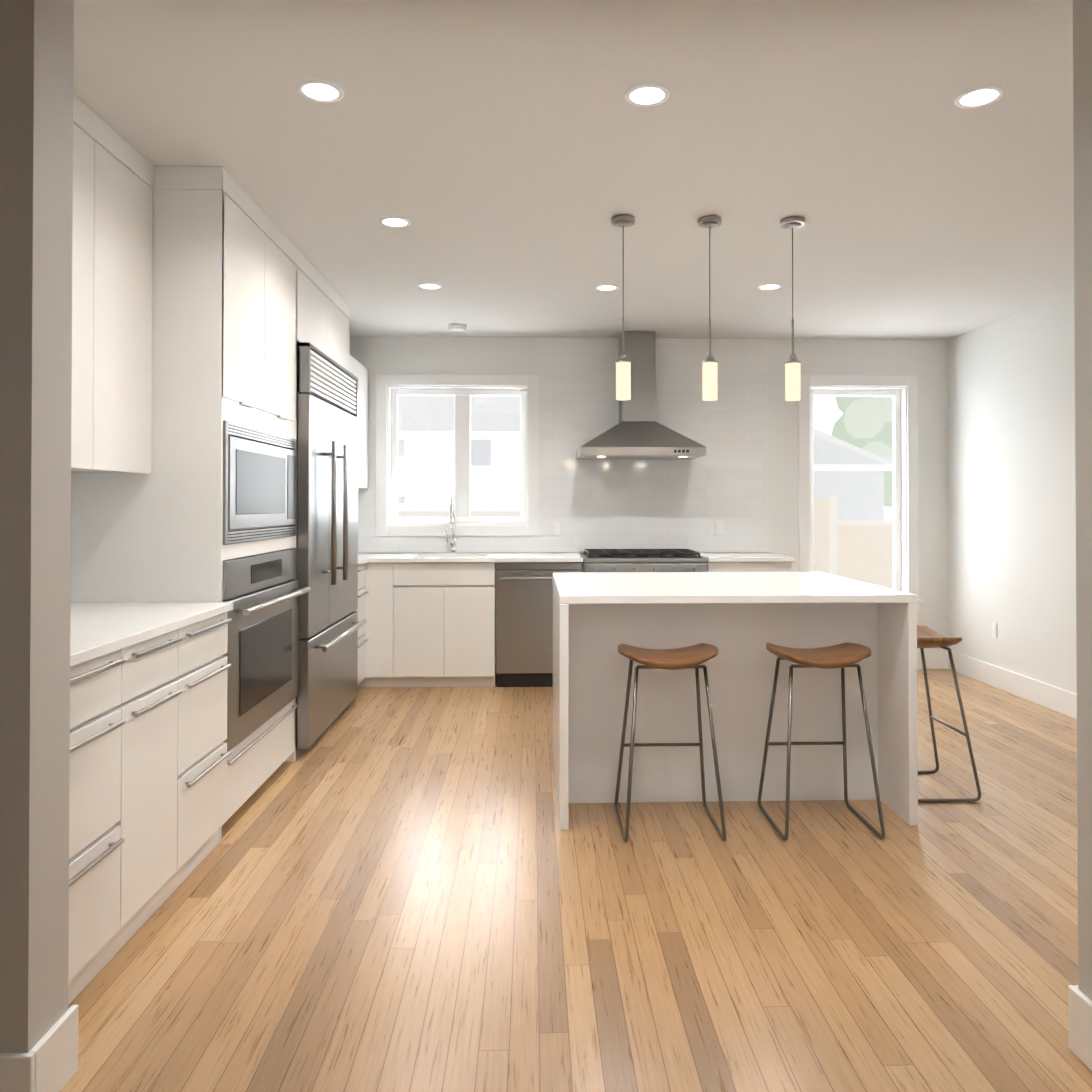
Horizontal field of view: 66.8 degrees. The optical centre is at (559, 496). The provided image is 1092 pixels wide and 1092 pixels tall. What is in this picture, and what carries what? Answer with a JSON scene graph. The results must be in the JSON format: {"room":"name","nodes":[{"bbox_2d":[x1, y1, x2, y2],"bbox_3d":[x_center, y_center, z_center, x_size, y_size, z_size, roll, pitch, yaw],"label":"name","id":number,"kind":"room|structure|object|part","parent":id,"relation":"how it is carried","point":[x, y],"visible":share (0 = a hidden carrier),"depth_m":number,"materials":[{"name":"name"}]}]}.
{"room":"kitchen","nodes":[
{"label":"kitchen","id":0,"kind":"room"},
{"bbox_2d":[0,0,73,1052],"bbox_3d":[-1.807,0.011,1.794,1.385,2.600,0.150,0,-1,-2],"label":"wall","id":1,"kind":"structure","parent":0,"point":[36,127],"depth_m":1.76,"materials":[{"name":"paint"}]},
{"bbox_2d":[0,1005,78,1091],"bbox_3d":[-1.799,1.236,1.782,1.401,0.150,0.182,0,-1,-2],"label":"baseboard","id":2,"kind":"structure","parent":1,"relation":"attached to","point":[48,1062],"depth_m":1.78,"materials":[{"name":"white wood"}]},
{"bbox_2d":[73,0,1073,339],"bbox_3d":[0.593,-1.316,2.080,6.600,0.060,9.200,0,-1,-2],"label":"ceiling","id":3,"kind":"structure","parent":0,"point":[509,158],"depth_m":3.03,"materials":[{"name":"paint"}]},
{"bbox_2d":[297,79,343,102],"bbox_3d":[-0.753,-1.277,2.606,0.144,0.006,0.144,0,-1,-2],"label":"recessed light","id":4,"kind":"object","parent":3,"relation":"in","point":[321,90],"visible":1,"depth_m":2.60,"materials":[{"name":"white plastic"}]},
{"bbox_2d":[379,216,410,227],"bbox_3d":[-0.759,-1.266,3.811,0.144,0.006,0.144,0,-1,-2],"label":"recessed light","id":5,"kind":"object","parent":3,"relation":"in","point":[394,221],"visible":1,"depth_m":3.80,"materials":[{"name":"white plastic"}]},
{"bbox_2d":[417,282,441,289],"bbox_3d":[-0.775,-1.255,4.929,0.144,0.006,0.144,0,-1,-2],"label":"recessed light","id":6,"kind":"object","parent":3,"relation":"in","point":[428,285],"visible":1,"depth_m":4.92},
{"bbox_2d":[448,324,466,330],"bbox_3d":[-0.747,-1.232,6.027,0.136,0.033,0.136,0,-1,-2],"label":"smoke detector","id":7,"kind":"object","parent":3,"relation":"attached to","point":[457,327],"visible":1,"depth_m":5.98,"materials":[{"name":"white plastic"}]},
{"bbox_2d":[595,284,618,290],"bbox_3d":[0.280,-1.255,4.964,0.144,0.006,0.144,0,-1,-2],"label":"recessed light","id":8,"kind":"object","parent":3,"relation":"in","point":[606,287],"visible":1,"depth_m":4.96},
{"bbox_2d":[611,214,634,400],"bbox_3d":[0.288,-0.856,3.767,0.108,0.826,0.108,0,-1,-2],"label":"pendant light","id":9,"kind":"object","parent":3,"relation":"hanging from","point":[623,377],"visible":1,"depth_m":3.74,"materials":[{"name":"white glass"}]},
{"bbox_2d":[625,83,669,106],"bbox_3d":[0.278,-1.277,2.631,0.144,0.006,0.144,0,-1,-2],"label":"recessed light","id":10,"kind":"object","parent":3,"relation":"in","point":[647,94],"visible":1,"depth_m":2.62,"materials":[{"name":"white plastic"}]},
{"bbox_2d":[698,215,721,400],"bbox_3d":[0.685,-0.856,3.780,0.108,0.826,0.108,0,-1,-2],"label":"pendant light","id":11,"kind":"object","parent":3,"relation":"hanging from","point":[709,378],"visible":1,"depth_m":3.75,"materials":[{"name":"white glass"}]},
{"bbox_2d":[757,283,781,289],"bbox_3d":[1.253,-1.255,4.942,0.144,0.006,0.144,0,-1,-2],"label":"recessed light","id":12,"kind":"object","parent":3,"relation":"in","point":[769,286],"visible":0.98,"depth_m":4.93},
{"bbox_2d":[780,216,804,400],"bbox_3d":[1.067,-0.856,3.792,0.108,0.826,0.108,0,-1,-2],"label":"pendant light","id":13,"kind":"object","parent":3,"relation":"hanging from","point":[792,378],"visible":1,"depth_m":3.77,"materials":[{"name":"white glass"}]},
{"bbox_2d":[954,85,1004,107],"bbox_3d":[1.339,-1.276,2.643,0.144,0.006,0.144,0,-1,-2],"label":"recessed light","id":14,"kind":"object","parent":3,"relation":"in","point":[979,96],"visible":1,"depth_m":2.64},
{"bbox_2d":[61,669,1091,1091],"bbox_3d":[0.593,1.364,2.055,6.600,0.100,9.200,0,-1,-2],"label":"floor","id":15,"kind":"structure","parent":0,"point":[397,889],"depth_m":2.51,"materials":[{"name":"brown wood"}]},
{"bbox_2d":[68,650,127,1004],"bbox_3d":[-1.539,0.870,2.117,0.596,0.889,0.455,0,-1,-2],"label":"base cabinet","id":16,"kind":"object","parent":15,"relation":"on","point":[98,775],"depth_m":2.23,"materials":[{"name":"paint"}]},
{"bbox_2d":[70,602,232,669],"bbox_3d":[-1.542,0.413,2.533,0.616,0.030,1.278,0,-1,-2],"label":"countertop","id":17,"kind":"structure","parent":16,"relation":"on","point":[97,630],"depth_m":2.66,"materials":[{"name":"white stone"}]},
{"bbox_2d":[128,630,183,939],"bbox_3d":[-1.552,0.874,2.532,0.596,0.889,0.375,0,-1,-2],"label":"base cabinet","id":18,"kind":"object","parent":15,"relation":"on","point":[149,754],"depth_m":2.57,"materials":[{"name":"paint"}]},
{"bbox_2d":[184,614,231,879],"bbox_3d":[-1.566,0.877,2.942,0.596,0.889,0.445,0,-1,-2],"label":"base cabinet","id":19,"kind":"object","parent":15,"relation":"on","point":[205,643],"depth_m":2.95,"materials":[{"name":"paint"}]},
{"bbox_2d":[70,166,350,841],"bbox_3d":[-1.580,0.035,4.296,0.657,2.598,2.246,0,-1,-2],"label":"cabinet tower","id":20,"kind":"object","parent":15,"relation":"on","point":[246,296],"visible":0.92,"depth_m":3.24,"materials":[{"name":"paint"}]},
{"bbox_2d":[223,421,296,544],"bbox_3d":[-1.582,-0.051,3.688,0.553,0.482,0.976,0,-1,-2],"label":"microwave","id":21,"kind":"object","parent":20,"relation":"in","point":[260,462],"depth_m":3.59,"materials":[{"name":"silver metal"}]},
{"bbox_2d":[222,548,310,751],"bbox_3d":[-1.545,0.627,3.683,0.627,0.744,0.976,0,-1,-2],"label":"wall oven","id":22,"kind":"object","parent":20,"relation":"in","point":[262,586],"depth_m":3.58,"materials":[{"name":"silver metal"}]},
{"bbox_2d":[296,342,366,758],"bbox_3d":[-1.573,0.278,4.798,0.697,2.122,1.189,0,-1,-2],"label":"refrigerator","id":23,"kind":"object","parent":15,"relation":"on","point":[327,488],"visible":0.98,"depth_m":4.51,"materials":[{"name":"silver metal"}]},
{"bbox_2d":[355,564,366,686],"bbox_3d":[-1.653,0.902,5.610,0.597,0.889,0.395,0,-1,-2],"label":"base cabinet","id":24,"kind":"object","parent":15,"relation":"on","point":[362,570],"depth_m":5.69,"materials":[{"name":"paint"}]},
{"bbox_2d":[358,556,366,567],"bbox_3d":[-1.642,0.442,5.589,0.617,0.030,0.346,0,-1,-2],"label":"countertop","id":25,"kind":"structure","parent":24,"relation":"on","point":[361,559],"depth_m":5.66,"materials":[{"name":"white stone"}]},
{"bbox_2d":[358,553,418,563],"bbox_3d":[-1.518,0.446,6.075,0.897,0.030,0.619,0,-1,-2],"label":"countertop","id":26,"kind":"structure","parent":24,"relation":"on","point":[372,558],"depth_m":5.86,"materials":[{"name":"white stone"}]},
{"bbox_2d":[423,562,488,562],"bbox_3d":[-0.805,0.564,6.104,0.538,0.203,0.378,0,-1,-2],"label":"sink basin","id":27,"kind":"object","parent":26,"relation":"in","point":[423,562],"depth_m":5.92,"materials":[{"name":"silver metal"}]},
{"bbox_2d":[367,564,394,686],"bbox_3d":[-1.285,0.929,6.094,0.212,0.845,0.589,0,-1,-2],"label":"base cabinet","id":28,"kind":"object","parent":15,"relation":"on","point":[380,577],"depth_m":5.80,"materials":[{"name":"paint"}]},
{"bbox_2d":[395,560,498,686],"bbox_3d":[-0.824,0.929,6.109,0.712,0.845,0.589,0,-1,-2],"label":"base cabinet","id":29,"kind":"object","parent":15,"relation":"on","point":[430,618],"depth_m":5.82,"materials":[{"name":"paint"}]},
{"bbox_2d":[445,494,456,553],"bbox_3d":[-0.828,0.206,6.242,0.091,0.452,0.242,0,-1,-2],"label":"faucet","id":30,"kind":"object","parent":29,"relation":"on","point":[452,544],"visible":1,"depth_m":6.32,"materials":[{"name":"silver metal"}]},
{"bbox_2d":[496,562,581,686],"bbox_3d":[-0.157,0.909,6.085,0.607,0.884,0.621,0,-1,-2],"label":"dishwasher","id":31,"kind":"object","parent":15,"relation":"on","point":[524,624],"visible":0.67,"depth_m":5.83,"materials":[{"name":"silver metal"}]},
{"bbox_2d":[579,549,707,571],"bbox_3d":[0.598,0.875,6.099,0.879,0.953,0.683,0,-1,-2],"label":"range","id":32,"kind":"object","parent":15,"relation":"on","point":[641,560],"visible":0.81,"depth_m":5.83,"materials":[{"name":"silver metal"}]},
{"bbox_2d":[615,643,726,842],"bbox_3d":[0.435,0.968,3.349,0.400,0.716,0.395,0,-1,-2],"label":"stool","id":33,"kind":"object","parent":15,"relation":"on","point":[694,656],"visible":1,"depth_m":3.27,"materials":[{"name":"brown wood"}]},
{"bbox_3d":[0.435,0.647,3.352,0.400,0.074,0.300,0,-1,-2],"label":"seat","id":34,"kind":"part","parent":33,"relation":"part of","materials":[{"name":"brown wood"}]},
{"bbox_2d":[553,572,917,829],"bbox_3d":[0.703,0.866,3.892,1.447,0.930,1.145,0,-1,-2],"label":"kitchen island","id":35,"kind":"object","parent":15,"relation":"on","point":[739,620],"visible":0.88,"depth_m":3.61,"materials":[{"name":"white stone"}]},
{"bbox_2d":[701,556,790,571],"bbox_3d":[1.342,0.908,6.180,0.603,0.889,0.589,0,-1,-2],"label":"base cabinet","id":36,"kind":"object","parent":15,"relation":"on","point":[711,567],"depth_m":5.89,"materials":[{"name":"paint"}]},
{"bbox_2d":[700,552,794,563],"bbox_3d":[1.348,0.447,6.170,0.615,0.030,0.619,0,-1,-2],"label":"countertop","id":37,"kind":"structure","parent":36,"relation":"on","point":[731,557],"depth_m":5.89,"materials":[{"name":"white stone"}]},
{"bbox_2d":[758,642,884,839],"bbox_3d":[1.050,0.968,3.369,0.400,0.716,0.395,0,-1,-2],"label":"stool","id":38,"kind":"object","parent":15,"relation":"on","point":[842,656],"visible":1,"depth_m":3.29,"materials":[{"name":"brown wood"}]},
{"bbox_3d":[1.050,0.647,3.372,0.400,0.074,0.300,0,-1,-2],"label":"seat","id":39,"kind":"part","parent":38,"relation":"part of","materials":[{"name":"brown wood"}]},
{"bbox_2d":[917,625,980,801],"bbox_3d":[1.635,0.972,3.794,0.395,0.716,0.400,0,-1,-2],"label":"stool","id":40,"kind":"object","parent":15,"relation":"on","point":[927,637],"visible":0.44,"depth_m":3.65,"materials":[{"name":"brown wood"}]},
{"bbox_3d":[1.635,0.651,3.797,0.300,0.074,0.400,0,-1,-2],"label":"seat","id":41,"kind":"part","parent":40,"relation":"part of","materials":[{"name":"brown wood"}]},
{"bbox_2d":[350,336,948,649],"bbox_3d":[0.546,0.056,6.548,5.460,2.600,0.160,0,-1,-2],"label":"wall","id":42,"kind":"structure","parent":0,"point":[925,362],"depth_m":6.52,"materials":[{"name":"paint"}]},
{"bbox_2d":[376,374,538,535],"bbox_3d":[-0.796,-0.322,6.498,1.259,1.252,0.178,0,-1,-2],"label":"window","id":43,"kind":"structure","parent":42,"relation":"in","point":[462,389],"depth_m":6.44,"materials":[{"name":"clear glass"}]},
{"bbox_2d":[390,388,525,522],"bbox_3d":[-0.797,-0.322,6.527,1.065,1.058,0.050,0,-1,-2],"label":"window pane","id":44,"kind":"object","parent":43,"relation":"in","point":[463,399],"depth_m":6.51,"materials":[{"name":"clear glass"}]},
{"bbox_2d":[358,337,768,552],"bbox_3d":[-0.170,-0.407,6.445,3.617,1.673,0.008,0,-1,-2],"label":"wall tile","id":45,"kind":"structure","parent":42,"relation":"attached to","point":[635,504],"depth_m":6.47,"materials":[{"name":"white tile"}]},
{"bbox_2d":[553,521,561,535],"bbox_3d":[-0.021,0.244,6.435,0.070,0.116,0.007,0,-1,-2],"label":"electrical outlet","id":46,"kind":"object","parent":45,"relation":"attached to","point":[557,528],"visible":1,"depth_m":6.43,"materials":[{"name":"white plastic"}]},
{"bbox_2d":[715,521,723,535],"bbox_3d":[1.248,0.245,6.477,0.070,0.116,0.007,0,-1,-2],"label":"electrical outlet","id":47,"kind":"object","parent":45,"relation":"attached to","point":[719,528],"visible":1,"depth_m":6.47,"materials":[{"name":"white plastic"}]},
{"bbox_2d":[577,331,705,459],"bbox_3d":[0.595,-0.768,6.216,0.910,0.955,0.502,0,-1,-2],"label":"range hood","id":48,"kind":"object","parent":42,"relation":"attached to","point":[638,431],"visible":0.94,"depth_m":6.17,"materials":[{"name":"silver metal"}]},
{"bbox_2d":[798,375,922,610],"bbox_3d":[2.352,-0.028,6.583,0.993,1.859,0.210,0,-1,-2],"label":"window","id":49,"kind":"structure","parent":42,"relation":"in","point":[902,391],"depth_m":6.53,"materials":[{"name":"clear glass"}]},
{"bbox_3d":[2.351,-0.032,6.628,0.739,1.635,0.004,0,-1,-2],"label":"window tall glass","id":50,"kind":"part","parent":49,"relation":"part of","materials":[{"name":"clear glass"}]},
{"bbox_3d":[2.351,-0.032,6.628,0.759,1.655,0.050,0,-1,-2],"label":"window tall frame","id":51,"kind":"part","parent":49,"relation":"part of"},
{"bbox_2d":[917,650,947,668],"bbox_3d":[2.355,1.280,6.508,1.414,0.150,0.016,0,-1,-2],"label":"baseboard","id":52,"kind":"structure","parent":42,"relation":"attached to","point":[936,659],"depth_m":6.52,"materials":[{"name":"white wood"}]},
{"bbox_2d":[948,290,1076,693],"bbox_3d":[3.226,0.035,4.295,0.150,2.600,4.520,0,-1,-2],"label":"wall","id":53,"kind":"structure","parent":0,"point":[1011,476],"depth_m":5.63,"materials":[{"name":"paint"}]},
{"bbox_2d":[992,622,996,638],"bbox_3d":[3.094,0.949,5.893,0.007,0.116,0.070,0,-1,-2],"label":"electrical outlet","id":54,"kind":"object","parent":53,"relation":"attached to","point":[994,629],"visible":1,"depth_m":5.88,"materials":[{"name":"white plastic"}]},
{"bbox_2d":[948,650,1076,718],"bbox_3d":[3.143,1.259,4.281,0.016,0.150,4.520,0,-1,-2],"label":"baseboard","id":55,"kind":"structure","parent":53,"relation":"attached to","point":[1059,700],"depth_m":5.58,"materials":[{"name":"white wood"}]},
{"bbox_2d":[1073,0,1091,1000],"bbox_3d":[2.463,0.012,1.934,2.470,2.600,0.150,0,-1,-2],"label":"wall","id":56,"kind":"structure","parent":0,"point":[1082,76],"depth_m":1.94,"materials":[{"name":"paint"}]},
{"bbox_2d":[1068,985,1091,1070],"bbox_3d":[2.455,1.237,1.922,2.486,0.150,0.182,0,-1,-2],"label":"baseboard","id":57,"kind":"structure","parent":56,"relation":"attached to","point":[1080,1024],"depth_m":1.93,"materials":[{"name":"white wood"}]},
{"bbox_3d":[-1.981,0.033,4.124,0.150,2.600,4.520,0,-1,-2],"label":"wall","id":58,"kind":"structure","parent":0,"visible":0},
{"bbox_2d":[71,94,102,469],"bbox_3d":[-1.697,-0.691,2.537,0.306,1.178,0.425,0,-1,-2],"label":"upper cabinet","id":59,"kind":"object","parent":58,"relation":"attached to","point":[87,230],"depth_m":2.71,"materials":[{"name":"paint"}]},
{"bbox_2d":[71,120,153,473],"bbox_3d":[-1.711,-0.687,2.962,0.306,1.178,0.425,0,-1,-2],"label":"upper cabinet","id":60,"kind":"object","parent":58,"relation":"attached to","point":[112,247],"depth_m":2.97,"materials":[{"name":"paint"}]},
{"bbox_2d":[350,355,367,487],"bbox_3d":[-1.708,-0.531,5.906,0.487,0.920,0.962,0,-1,-2],"label":"upper cabinet","id":61,"kind":"object","parent":58,"relation":"attached to","point":[359,370],"visible":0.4,"depth_m":6.17,"materials":[{"name":"paint"}]},
{"label":"outside","id":62,"kind":"structure","parent":0,"visible":0},
{"bbox_2d":[398,396,519,502],"bbox_3d":[-4.552,0.389,15.553,10.200,5.100,6.300,0,-1,-2],"label":"neighbouring house","id":63,"kind":"structure","parent":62,"point":[433,401],"depth_m":12.82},
{"bbox_2d":[398,396,892,519],"bbox_3d":[4.177,-10.925,30.153,70.000,35.000,0.100,0,-1,-2],"label":"sky","id":64,"kind":"structure","parent":62,"point":[821,408],"depth_m":30.21,"materials":[{"name":"white"}]},
{"bbox_2d":[398,495,892,588],"bbox_3d":[-0.896,1.431,9.309,14.500,2.900,0.120,0,-1,-2],"label":"fence","id":65,"kind":"object","parent":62,"point":[847,547],"depth_m":9.45,"materials":[{"name":"brown wood"}]},
{"bbox_2d":[813,428,892,519],"bbox_3d":[4.026,0.887,16.345,3.200,4.120,5.270,0,-1,-2],"label":"neighboring house","id":66,"kind":"structure","parent":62,"point":[848,471],"depth_m":14.02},
{"bbox_2d":[831,396,892,506],"bbox_3d":[7.336,-0.070,19.149,2.200,6.085,2.500,0,-1,-2],"label":"tree","id":67,"kind":"object","parent":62,"point":[869,433],"depth_m":18.23,"materials":[{"name":"green plant"}]}
]}

